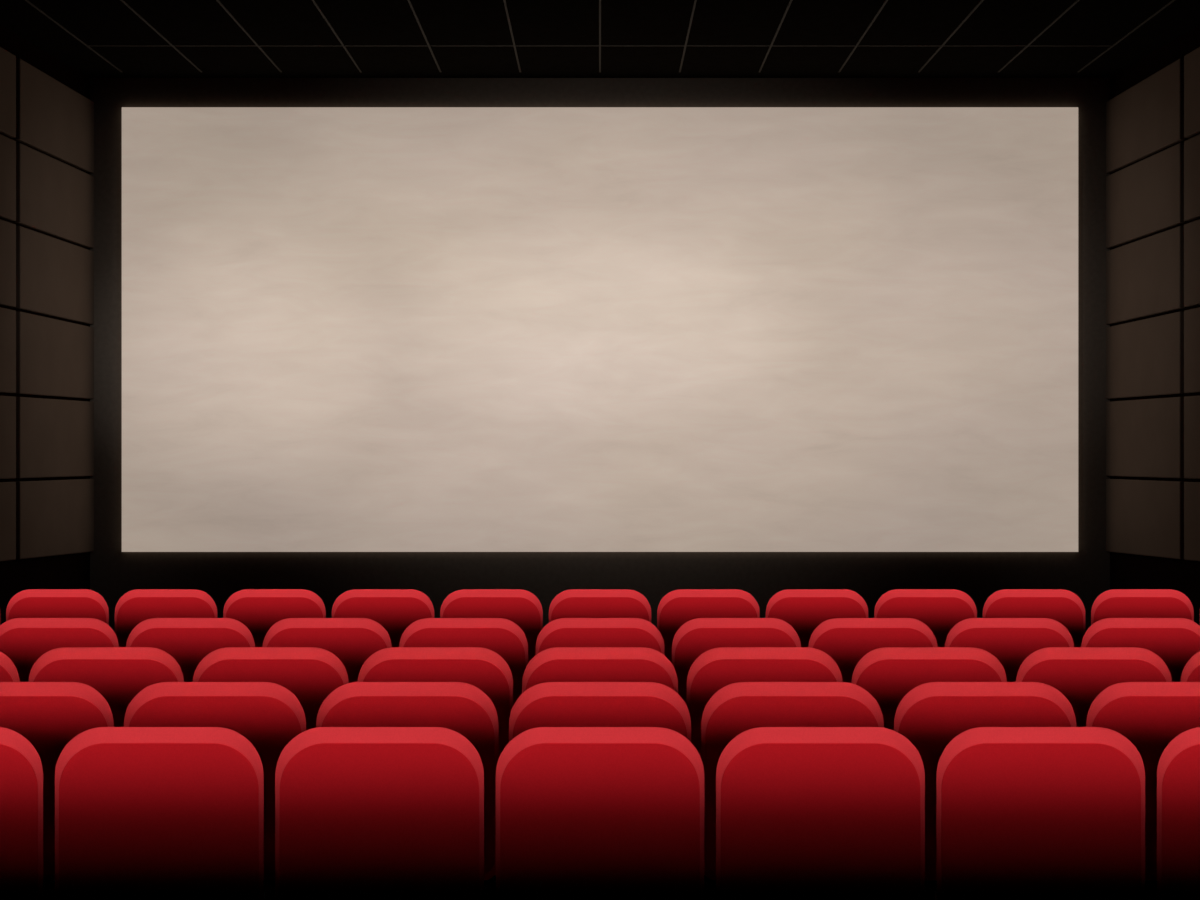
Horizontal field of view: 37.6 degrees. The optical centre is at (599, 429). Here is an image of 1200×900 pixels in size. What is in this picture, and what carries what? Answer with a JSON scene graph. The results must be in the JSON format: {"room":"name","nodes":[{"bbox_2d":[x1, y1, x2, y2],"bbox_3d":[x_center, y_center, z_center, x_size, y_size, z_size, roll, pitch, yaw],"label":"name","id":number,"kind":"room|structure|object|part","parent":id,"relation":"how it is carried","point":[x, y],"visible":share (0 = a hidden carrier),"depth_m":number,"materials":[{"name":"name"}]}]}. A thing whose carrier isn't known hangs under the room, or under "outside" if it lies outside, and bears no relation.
{"room":"auditorium","nodes":[
{"label":"auditorium","id":0,"kind":"room"},
{"bbox_2d":[0,25,93,623],"bbox_3d":[-4.517,-0.100,6.255,0.284,5.600,15.516,0,0,3],"label":"wall","id":1,"kind":"structure","parent":0,"point":[47,109],"depth_m":12.90,"materials":[{"name":"brown fabric"}]},
{"bbox_3d":[-4.149,0.626,11.589,0.034,0.570,1.536,0,0,3],"label":"acoustic panel","id":2,"kind":"part","parent":1,"relation":"part of","materials":[{"name":"brown fabric"}]},
{"bbox_3d":[-4.149,0.048,11.589,0.034,0.584,1.536,0,0,3],"label":"acoustic panel","id":3,"kind":"part","parent":1,"relation":"part of","materials":[{"name":"brown fabric"}]},
{"bbox_3d":[-4.149,-0.559,11.589,0.034,0.601,1.536,0,0,3],"label":"acoustic panel","id":4,"kind":"part","parent":1,"relation":"part of","materials":[{"name":"brown fabric"}]},
{"bbox_3d":[-4.149,-1.163,11.589,0.034,0.601,1.536,0,0,3],"label":"acoustic panel","id":5,"kind":"part","parent":1,"relation":"part of","materials":[{"name":"brown fabric"}]},
{"bbox_3d":[-4.149,-1.753,11.589,0.034,0.573,1.536,0,0,3],"label":"acoustic panel","id":6,"kind":"part","parent":1,"relation":"part of","materials":[{"name":"brown fabric"}]},
{"bbox_3d":[-4.149,-2.348,11.589,0.034,0.591,1.536,0,0,3],"label":"acoustic panel","id":7,"kind":"part","parent":1,"relation":"part of","materials":[{"name":"brown fabric"}]},
{"bbox_3d":[-4.075,-1.140,13.214,0.034,0.602,1.573,0,0,3],"label":"acoustic panel","id":8,"kind":"part","parent":1,"relation":"part of","materials":[{"name":"brown fabric"}]},
{"bbox_3d":[-4.075,-1.736,13.214,0.034,0.584,1.573,0,0,3],"label":"acoustic panel","id":9,"kind":"part","parent":1,"relation":"part of","materials":[{"name":"brown fabric"}]},
{"bbox_3d":[-4.075,-2.333,13.214,0.034,0.586,1.573,0,0,3],"label":"acoustic panel","id":10,"kind":"part","parent":1,"relation":"part of","materials":[{"name":"brown fabric"}]},
{"bbox_3d":[-4.075,0.666,13.214,0.034,0.602,1.573,0,0,3],"label":"acoustic panel","id":11,"kind":"part","parent":1,"relation":"part of","materials":[{"name":"brown fabric"}]},
{"bbox_3d":[-4.075,0.065,13.214,0.034,0.599,1.573,0,0,3],"label":"acoustic panel","id":12,"kind":"part","parent":1,"relation":"part of","materials":[{"name":"brown fabric"}]},
{"bbox_3d":[-4.075,-0.543,13.214,0.034,0.589,1.573,0,0,3],"label":"acoustic panel","id":13,"kind":"part","parent":1,"relation":"part of","materials":[{"name":"brown fabric"}]},
{"bbox_2d":[90,78,1109,632],"bbox_3d":[0.000,-0.100,14.150,12.000,5.600,0.300,0,0,0],"label":"wall","id":14,"kind":"structure","parent":0,"point":[114,573],"depth_m":14.00,"materials":[{"name":"black fabric"}]},
{"bbox_2d":[122,107,1077,551],"bbox_3d":[0.000,-0.796,13.975,7.588,3.527,0.030,0,0,0],"label":"projection screen","id":15,"kind":"object","parent":14,"relation":"attached to","point":[345,329],"visible":1,"depth_m":13.96,"materials":[{"name":"fabric"}]},
{"bbox_2d":[0,0,1199,77],"bbox_3d":[0.000,-2.872,6.400,12.000,0.156,15.800,0,0,0],"label":"ceiling","id":16,"kind":"structure","parent":0,"point":[96,38],"depth_m":12.49,"materials":[{"name":"black tile"}]},
{"bbox_2d":[484,875,715,899],"bbox_3d":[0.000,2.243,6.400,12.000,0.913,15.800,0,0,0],"label":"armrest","id":17,"kind":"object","parent":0,"point":[489,885],"depth_m":6.87,"materials":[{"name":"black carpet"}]},
{"bbox_2d":[0,651,18,681],"bbox_3d":[-2.400,1.293,6.596,0.568,1.000,0.374,0,0,0],"label":"seat","id":18,"kind":"object","parent":17,"relation":"on","point":[8,671],"visible":0.2,"depth_m":6.41,"materials":[{"name":"red fabric"}]},
{"bbox_3d":[-2.400,1.114,6.412,0.544,0.558,0.006,0,0,0],"label":"panel","id":19,"kind":"part","parent":18,"relation":"part of","materials":[{"name":"red fabric"}]},
{"bbox_2d":[0,727,42,899],"bbox_3d":[-1.800,1.310,4.973,0.568,1.000,0.374,0,0,0],"label":"seat","id":20,"kind":"object","parent":17,"relation":"on","point":[21,769],"visible":1,"depth_m":4.79,"materials":[{"name":"red fabric"}]},
{"bbox_2d":[0,682,113,899],"bbox_3d":[-1.800,1.287,5.667,0.568,1.000,0.374,0,0,0],"label":"seat","id":21,"kind":"object","parent":17,"relation":"on","point":[49,715],"visible":0.38,"depth_m":5.48,"materials":[{"name":"red fabric"}]},
{"bbox_2d":[6,589,108,624],"bbox_3d":[-3.000,1.382,9.915,0.568,1.000,0.374,0,0,0],"label":"seat","id":22,"kind":"object","parent":17,"relation":"on","point":[30,603],"visible":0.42,"depth_m":9.73,"materials":[{"name":"red fabric"}]},
{"bbox_3d":[-3.000,1.202,9.731,0.544,0.558,0.006,0,0,0],"label":"panel","id":23,"kind":"part","parent":22,"relation":"part of","materials":[{"name":"red fabric"}]},
{"bbox_2d":[0,618,118,681],"bbox_3d":[-2.400,1.328,7.921,0.568,1.000,0.374,0,0,0],"label":"seat","id":24,"kind":"object","parent":17,"relation":"on","point":[24,641],"visible":0.32,"depth_m":7.73,"materials":[{"name":"red fabric"}]},
{"bbox_3d":[-2.400,1.138,7.794,0.568,0.620,0.117,0,0,0],"label":"backrest","id":25,"kind":"part","parent":24,"relation":"part of","materials":[{"name":"red fabric"}]},
{"bbox_2d":[28,647,183,726],"bbox_3d":[-1.800,1.293,6.596,0.568,1.000,0.374,0,0,0],"label":"seat","id":26,"kind":"object","parent":17,"relation":"on","point":[118,674],"visible":0.34,"depth_m":6.41,"materials":[{"name":"red fabric"}]},
{"bbox_3d":[-1.800,1.103,6.470,0.568,0.620,0.117,0,0,0],"label":"backrest","id":27,"kind":"part","parent":26,"relation":"part of","materials":[{"name":"red fabric"}]},
{"bbox_2d":[55,727,263,899],"bbox_3d":[-1.200,1.310,4.973,0.568,1.000,0.374,0,0,0],"label":"seat","id":28,"kind":"object","parent":17,"relation":"on","point":[142,813],"visible":1,"depth_m":4.79,"materials":[{"name":"red fabric"}]},
{"bbox_2d":[115,589,216,646],"bbox_3d":[-2.400,1.382,9.915,0.568,1.000,0.374,0,0,0],"label":"seat","id":29,"kind":"object","parent":17,"relation":"on","point":[134,607],"visible":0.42,"depth_m":9.73,"materials":[{"name":"red fabric"}]},
{"bbox_2d":[126,618,254,681],"bbox_3d":[-1.800,1.328,7.921,0.568,1.000,0.374,0,0,0],"label":"seat","id":30,"kind":"object","parent":17,"relation":"on","point":[188,641],"visible":0.3,"depth_m":7.73,"materials":[{"name":"red fabric"}]},
{"bbox_3d":[-1.800,1.138,7.794,0.568,0.620,0.117,0,0,0],"label":"backrest","id":31,"kind":"part","parent":30,"relation":"part of","materials":[{"name":"red fabric"}]},
{"bbox_2d":[124,682,305,890],"bbox_3d":[-1.200,1.287,5.667,0.568,1.000,0.374,0,0,0],"label":"seat","id":32,"kind":"object","parent":17,"relation":"on","point":[268,715],"visible":0.38,"depth_m":5.48,"materials":[{"name":"red fabric"}]},
{"bbox_2d":[193,647,348,899],"bbox_3d":[-1.200,1.293,6.596,0.568,1.000,0.374,0,0,0],"label":"seat","id":33,"kind":"object","parent":17,"relation":"on","point":[311,674],"visible":0.27,"depth_m":6.41,"materials":[{"name":"red fabric"}]},
{"bbox_3d":[-1.200,1.103,6.470,0.568,0.620,0.117,0,0,0],"label":"backrest","id":34,"kind":"part","parent":33,"relation":"part of","materials":[{"name":"red fabric"}]},
{"bbox_3d":[-1.200,1.114,6.412,0.544,0.558,0.006,0,0,0],"label":"panel","id":35,"kind":"part","parent":33,"relation":"part of","materials":[{"name":"red fabric"}]},
{"bbox_2d":[223,589,325,646],"bbox_3d":[-1.800,1.382,9.915,0.568,1.000,0.374,0,0,0],"label":"seat","id":36,"kind":"object","parent":17,"relation":"on","point":[258,610],"visible":0.37,"depth_m":9.73,"materials":[{"name":"red fabric"}]},
{"bbox_3d":[-1.800,1.192,9.788,0.568,0.620,0.117,0,0,0],"label":"backrest","id":37,"kind":"part","parent":36,"relation":"part of","materials":[{"name":"red fabric"}]},
{"bbox_2d":[263,618,391,682],"bbox_3d":[-1.200,1.328,7.921,0.568,1.000,0.374,0,0,0],"label":"seat","id":38,"kind":"object","parent":17,"relation":"on","point":[353,641],"visible":0.27,"depth_m":7.73,"materials":[{"name":"red fabric"}]},
{"bbox_3d":[-1.200,1.138,7.794,0.568,0.620,0.117,0,0,0],"label":"backrest","id":39,"kind":"part","parent":38,"relation":"part of","materials":[{"name":"red fabric"}]},
{"bbox_2d":[275,727,483,899],"bbox_3d":[-0.600,1.310,4.973,0.568,1.000,0.374,0,0,0],"label":"seat","id":40,"kind":"object","parent":17,"relation":"on","point":[362,813],"visible":1,"depth_m":4.79,"materials":[{"name":"red fabric"}]},
{"bbox_2d":[332,589,433,646],"bbox_3d":[-1.200,1.382,9.915,0.568,1.000,0.374,0,0,0],"label":"seat","id":41,"kind":"object","parent":17,"relation":"on","point":[395,610],"visible":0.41,"depth_m":9.73,"materials":[{"name":"red fabric"}]},
{"bbox_3d":[-1.200,1.192,9.788,0.568,0.620,0.117,0,0,0],"label":"backrest","id":42,"kind":"part","parent":41,"relation":"part of","materials":[{"name":"red fabric"}]},
{"bbox_2d":[316,682,498,880],"bbox_3d":[-0.600,1.287,5.667,0.568,1.000,0.374,0,0,0],"label":"seat","id":43,"kind":"object","parent":17,"relation":"on","point":[465,709],"visible":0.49,"depth_m":5.48,"materials":[{"name":"red fabric"}]},
{"bbox_2d":[357,647,512,756],"bbox_3d":[-0.600,1.293,6.596,0.568,1.000,0.374,0,0,0],"label":"seat","id":44,"kind":"object","parent":17,"relation":"on","point":[484,669],"visible":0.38,"depth_m":6.41,"materials":[{"name":"red fabric"}]},
{"bbox_3d":[-0.600,1.103,6.470,0.568,0.620,0.117,0,0,0],"label":"backrest","id":45,"kind":"part","parent":44,"relation":"part of","materials":[{"name":"red fabric"}]},
{"bbox_2d":[399,618,527,704],"bbox_3d":[-0.600,1.328,7.921,0.568,1.000,0.374,0,0,0],"label":"seat","id":46,"kind":"object","parent":17,"relation":"on","point":[502,636],"visible":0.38,"depth_m":7.73,"materials":[{"name":"red fabric"}]},
{"bbox_3d":[-0.600,1.138,7.794,0.568,0.620,0.117,0,0,0],"label":"backrest","id":47,"kind":"part","parent":46,"relation":"part of","materials":[{"name":"red fabric"}]},
{"bbox_2d":[440,589,542,662],"bbox_3d":[-0.600,1.382,9.915,0.568,1.000,0.374,0,0,0],"label":"seat","id":48,"kind":"object","parent":17,"relation":"on","point":[521,607],"visible":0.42,"depth_m":9.73,"materials":[{"name":"red fabric"}]},
{"bbox_3d":[-0.600,1.192,9.788,0.568,0.620,0.117,0,0,0],"label":"backrest","id":49,"kind":"part","parent":48,"relation":"part of","materials":[{"name":"red fabric"}]},
{"bbox_2d":[496,727,703,899],"bbox_3d":[0.000,1.310,4.973,0.568,1.000,0.374,0,0,0],"label":"seat","id":50,"kind":"object","parent":17,"relation":"on","point":[583,813],"visible":1,"depth_m":4.79,"materials":[{"name":"red fabric"}]},
{"bbox_2d":[509,682,690,741],"bbox_3d":[0.000,1.287,5.667,0.568,1.000,0.374,0,0,0],"label":"seat","id":51,"kind":"object","parent":17,"relation":"on","point":[547,704],"visible":0.36,"depth_m":5.48,"materials":[{"name":"red fabric"}]},
{"bbox_3d":[0.000,1.107,5.483,0.544,0.558,0.006,0,0,0],"label":"panel","id":52,"kind":"part","parent":51,"relation":"part of","materials":[{"name":"red fabric"}]},
{"bbox_2d":[522,647,677,692],"bbox_3d":[0.000,1.293,6.596,0.568,1.000,0.374,0,0,0],"label":"seat","id":53,"kind":"object","parent":17,"relation":"on","point":[557,664],"visible":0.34,"depth_m":6.41,"materials":[{"name":"red fabric"}]},
{"bbox_3d":[0.000,1.114,6.412,0.544,0.558,0.006,0,0,0],"label":"panel","id":54,"kind":"part","parent":53,"relation":"part of","materials":[{"name":"red fabric"}]},
{"bbox_2d":[535,618,664,655],"bbox_3d":[0.000,1.328,7.921,0.568,1.000,0.374,0,0,0],"label":"seat","id":55,"kind":"object","parent":17,"relation":"on","point":[562,632],"visible":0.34,"depth_m":7.73,"materials":[{"name":"red fabric"}]},
{"bbox_3d":[0.000,1.148,7.737,0.544,0.558,0.006,0,0,0],"label":"panel","id":56,"kind":"part","parent":55,"relation":"part of","materials":[{"name":"red fabric"}]},
{"bbox_2d":[549,589,650,622],"bbox_3d":[0.000,1.382,9.915,0.568,1.000,0.374,0,0,0],"label":"seat","id":57,"kind":"object","parent":17,"relation":"on","point":[572,603],"visible":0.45,"depth_m":9.73,"materials":[{"name":"red fabric"}]},
{"bbox_2d":[657,589,759,662],"bbox_3d":[0.600,1.382,9.915,0.568,1.000,0.374,0,0,0],"label":"seat","id":58,"kind":"object","parent":17,"relation":"on","point":[678,607],"visible":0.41,"depth_m":9.73,"materials":[{"name":"red fabric"}]},
{"bbox_3d":[0.600,1.192,9.788,0.568,0.620,0.117,0,0,0],"label":"backrest","id":59,"kind":"part","parent":58,"relation":"part of","materials":[{"name":"red fabric"}]},
{"bbox_2d":[672,618,800,704],"bbox_3d":[0.600,1.328,7.921,0.568,1.000,0.374,0,0,0],"label":"seat","id":60,"kind":"object","parent":17,"relation":"on","point":[697,636],"visible":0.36,"depth_m":7.73,"materials":[{"name":"red fabric"}]},
{"bbox_3d":[0.600,1.138,7.794,0.568,0.620,0.117,0,0,0],"label":"backrest","id":61,"kind":"part","parent":60,"relation":"part of","materials":[{"name":"red fabric"}]},
{"bbox_2d":[687,647,842,756],"bbox_3d":[0.600,1.293,6.596,0.568,1.000,0.374,0,0,0],"label":"seat","id":62,"kind":"object","parent":17,"relation":"on","point":[714,669],"visible":0.31,"depth_m":6.41,"materials":[{"name":"red fabric"}]},
{"bbox_3d":[0.600,1.103,6.470,0.568,0.620,0.117,0,0,0],"label":"backrest","id":63,"kind":"part","parent":62,"relation":"part of","materials":[{"name":"red fabric"}]},
{"bbox_2d":[701,682,883,880],"bbox_3d":[0.600,1.287,5.667,0.568,1.000,0.374,0,0,0],"label":"seat","id":64,"kind":"object","parent":17,"relation":"on","point":[734,709],"visible":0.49,"depth_m":5.48,"materials":[{"name":"red fabric"}]},
{"bbox_2d":[766,589,867,646],"bbox_3d":[1.200,1.382,9.915,0.568,1.000,0.374,0,0,0],"label":"seat","id":65,"kind":"object","parent":17,"relation":"on","point":[804,610],"visible":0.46,"depth_m":9.73,"materials":[{"name":"red fabric"}]},
{"bbox_3d":[1.200,1.192,9.788,0.568,0.620,0.117,0,0,0],"label":"backrest","id":66,"kind":"part","parent":65,"relation":"part of","materials":[{"name":"red fabric"}]},
{"bbox_2d":[716,727,924,899],"bbox_3d":[0.600,1.310,4.973,0.568,1.000,0.374,0,0,0],"label":"seat","id":67,"kind":"object","parent":17,"relation":"on","point":[803,813],"visible":1,"depth_m":4.79,"materials":[{"name":"red fabric"}]},
{"bbox_2d":[808,618,936,682],"bbox_3d":[1.200,1.328,7.921,0.568,1.000,0.374,0,0,0],"label":"seat","id":68,"kind":"object","parent":17,"relation":"on","point":[846,641],"visible":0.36,"depth_m":7.73,"materials":[{"name":"red fabric"}]},
{"bbox_3d":[1.200,1.138,7.794,0.568,0.620,0.117,0,0,0],"label":"backrest","id":69,"kind":"part","parent":68,"relation":"part of","materials":[{"name":"red fabric"}]},
{"bbox_2d":[874,589,976,646],"bbox_3d":[1.800,1.382,9.915,0.568,1.000,0.374,0,0,0],"label":"seat","id":70,"kind":"object","parent":17,"relation":"on","point":[940,610],"visible":0.36,"depth_m":9.73,"materials":[{"name":"red fabric"}]},
{"bbox_3d":[1.800,1.192,9.788,0.568,0.620,0.117,0,0,0],"label":"backrest","id":71,"kind":"part","parent":70,"relation":"part of","materials":[{"name":"red fabric"}]},
{"bbox_2d":[851,647,1006,899],"bbox_3d":[1.200,1.293,6.596,0.568,1.000,0.374,0,0,0],"label":"seat","id":72,"kind":"object","parent":17,"relation":"on","point":[888,674],"visible":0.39,"depth_m":6.41,"materials":[{"name":"red fabric"}]},
{"bbox_3d":[1.200,1.103,6.470,0.568,0.620,0.117,0,0,0],"label":"backrest","id":73,"kind":"part","parent":72,"relation":"part of","materials":[{"name":"red fabric"}]},
{"bbox_3d":[1.200,1.114,6.412,0.544,0.558,0.006,0,0,0],"label":"panel","id":74,"kind":"part","parent":72,"relation":"part of","materials":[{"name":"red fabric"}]},
{"bbox_2d":[894,682,1075,890],"bbox_3d":[1.200,1.287,5.667,0.568,1.000,0.374,0,0,0],"label":"seat","id":75,"kind":"object","parent":17,"relation":"on","point":[930,715],"visible":0.39,"depth_m":5.48,"materials":[{"name":"red fabric"}]},
{"bbox_2d":[945,618,1073,681],"bbox_3d":[1.800,1.328,7.921,0.568,1.000,0.374,0,0,0],"label":"seat","id":76,"kind":"object","parent":17,"relation":"on","point":[1011,641],"visible":0.34,"depth_m":7.73,"materials":[{"name":"red fabric"}]},
{"bbox_3d":[1.800,1.138,7.794,0.568,0.620,0.117,0,0,0],"label":"backrest","id":77,"kind":"part","parent":76,"relation":"part of","materials":[{"name":"red fabric"}]},
{"bbox_2d":[983,589,1084,646],"bbox_3d":[2.400,1.382,9.915,0.568,1.000,0.374,0,0,0],"label":"seat","id":78,"kind":"object","parent":17,"relation":"on","point":[1065,607],"visible":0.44,"depth_m":9.73,"materials":[{"name":"red fabric"}]},
{"bbox_2d":[936,727,1144,899],"bbox_3d":[1.200,1.310,4.973,0.568,1.000,0.374,0,0,0],"label":"seat","id":79,"kind":"object","parent":17,"relation":"on","point":[1023,813],"visible":1,"depth_m":4.79,"materials":[{"name":"red fabric"}]},
{"bbox_2d":[1016,647,1171,726],"bbox_3d":[1.800,1.293,6.596,0.568,1.000,0.374,0,0,0],"label":"seat","id":80,"kind":"object","parent":17,"relation":"on","point":[1080,674],"visible":0.3,"depth_m":6.41,"materials":[{"name":"red fabric"}]},
{"bbox_3d":[1.800,1.103,6.470,0.568,0.620,0.117,0,0,0],"label":"backrest","id":81,"kind":"part","parent":80,"relation":"part of","materials":[{"name":"red fabric"}]},
{"bbox_2d":[1081,618,1199,681],"bbox_3d":[2.400,1.328,7.921,0.568,1.000,0.374,0,0,0],"label":"seat","id":82,"kind":"object","parent":17,"relation":"on","point":[1175,641],"visible":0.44,"depth_m":7.73,"materials":[{"name":"red fabric"}]},
{"bbox_3d":[2.400,1.138,7.794,0.568,0.620,0.117,0,0,0],"label":"backrest","id":83,"kind":"part","parent":82,"relation":"part of","materials":[{"name":"red fabric"}]},
{"bbox_2d":[1091,589,1193,624],"bbox_3d":[3.000,1.382,9.915,0.568,1.000,0.374,0,0,0],"label":"seat","id":84,"kind":"object","parent":17,"relation":"on","point":[1114,603],"visible":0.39,"depth_m":9.73,"materials":[{"name":"red fabric"}]},
{"bbox_3d":[3.000,1.202,9.731,0.544,0.558,0.006,0,0,0],"label":"panel","id":85,"kind":"part","parent":84,"relation":"part of","materials":[{"name":"red fabric"}]},
{"bbox_2d":[1086,682,1199,899],"bbox_3d":[1.800,1.287,5.667,0.568,1.000,0.374,0,0,0],"label":"seat","id":86,"kind":"object","parent":17,"relation":"on","point":[1150,715],"visible":0.31,"depth_m":5.48,"materials":[{"name":"red fabric"}]},
{"bbox_2d":[1157,727,1199,899],"bbox_3d":[1.800,1.310,4.973,0.568,1.000,0.374,0,0,0],"label":"seat","id":87,"kind":"object","parent":17,"relation":"on","point":[1178,769],"visible":1,"depth_m":4.79,"materials":[{"name":"red fabric"}]},
{"bbox_2d":[1181,651,1199,681],"bbox_3d":[2.400,1.293,6.596,0.568,1.000,0.374,0,0,0],"label":"seat","id":88,"kind":"object","parent":17,"relation":"on","point":[1191,671],"visible":0.18,"depth_m":6.41,"materials":[{"name":"red fabric"}]},
{"bbox_3d":[2.400,1.114,6.412,0.544,0.558,0.006,0,0,0],"label":"panel","id":89,"kind":"part","parent":88,"relation":"part of","materials":[{"name":"red fabric"}]},
{"bbox_2d":[1106,25,1199,623],"bbox_3d":[4.517,-0.100,6.255,0.284,5.600,15.516,0,0,-3],"label":"wall","id":90,"kind":"structure","parent":0,"point":[1153,106],"depth_m":12.92,"materials":[{"name":"brown fabric"}]},
{"bbox_3d":[4.075,0.666,13.214,0.034,0.602,1.573,0,0,-3],"label":"acoustic panel","id":91,"kind":"part","parent":90,"relation":"part of","materials":[{"name":"brown fabric"}]},
{"bbox_3d":[4.075,0.065,13.214,0.034,0.599,1.573,0,0,-3],"label":"acoustic panel","id":92,"kind":"part","parent":90,"relation":"part of","materials":[{"name":"brown fabric"}]},
{"bbox_3d":[4.075,-0.543,13.214,0.034,0.589,1.573,0,0,-3],"label":"acoustic panel","id":93,"kind":"part","parent":90,"relation":"part of","materials":[{"name":"brown fabric"}]},
{"bbox_3d":[4.075,-1.140,13.214,0.034,0.602,1.573,0,0,-3],"label":"acoustic panel","id":94,"kind":"part","parent":90,"relation":"part of","materials":[{"name":"brown fabric"}]},
{"bbox_3d":[4.075,-1.736,13.214,0.034,0.584,1.573,0,0,-3],"label":"acoustic panel","id":95,"kind":"part","parent":90,"relation":"part of","materials":[{"name":"brown fabric"}]},
{"bbox_3d":[4.075,-2.333,13.214,0.034,0.586,1.573,0,0,-3],"label":"acoustic panel","id":96,"kind":"part","parent":90,"relation":"part of","materials":[{"name":"brown fabric"}]},
{"bbox_3d":[4.149,0.626,11.589,0.034,0.570,1.536,0,0,-3],"label":"acoustic panel","id":97,"kind":"part","parent":90,"relation":"part of","materials":[{"name":"brown fabric"}]},
{"bbox_3d":[4.149,0.048,11.589,0.034,0.584,1.536,0,0,-3],"label":"acoustic panel","id":98,"kind":"part","parent":90,"relation":"part of","materials":[{"name":"brown fabric"}]},
{"bbox_3d":[4.149,-0.559,11.589,0.034,0.601,1.536,0,0,-3],"label":"acoustic panel","id":99,"kind":"part","parent":90,"relation":"part of","materials":[{"name":"brown fabric"}]},
{"bbox_3d":[4.149,-1.163,11.589,0.034,0.601,1.536,0,0,-3],"label":"acoustic panel","id":100,"kind":"part","parent":90,"relation":"part of","materials":[{"name":"brown fabric"}]},
{"bbox_3d":[4.149,-1.753,11.589,0.034,0.573,1.536,0,0,-3],"label":"acoustic panel","id":101,"kind":"part","parent":90,"relation":"part of","materials":[{"name":"brown fabric"}]},
{"bbox_3d":[4.149,-2.348,11.589,0.034,0.591,1.536,0,0,-3],"label":"acoustic panel","id":102,"kind":"part","parent":90,"relation":"part of","materials":[{"name":"brown fabric"}]}
]}

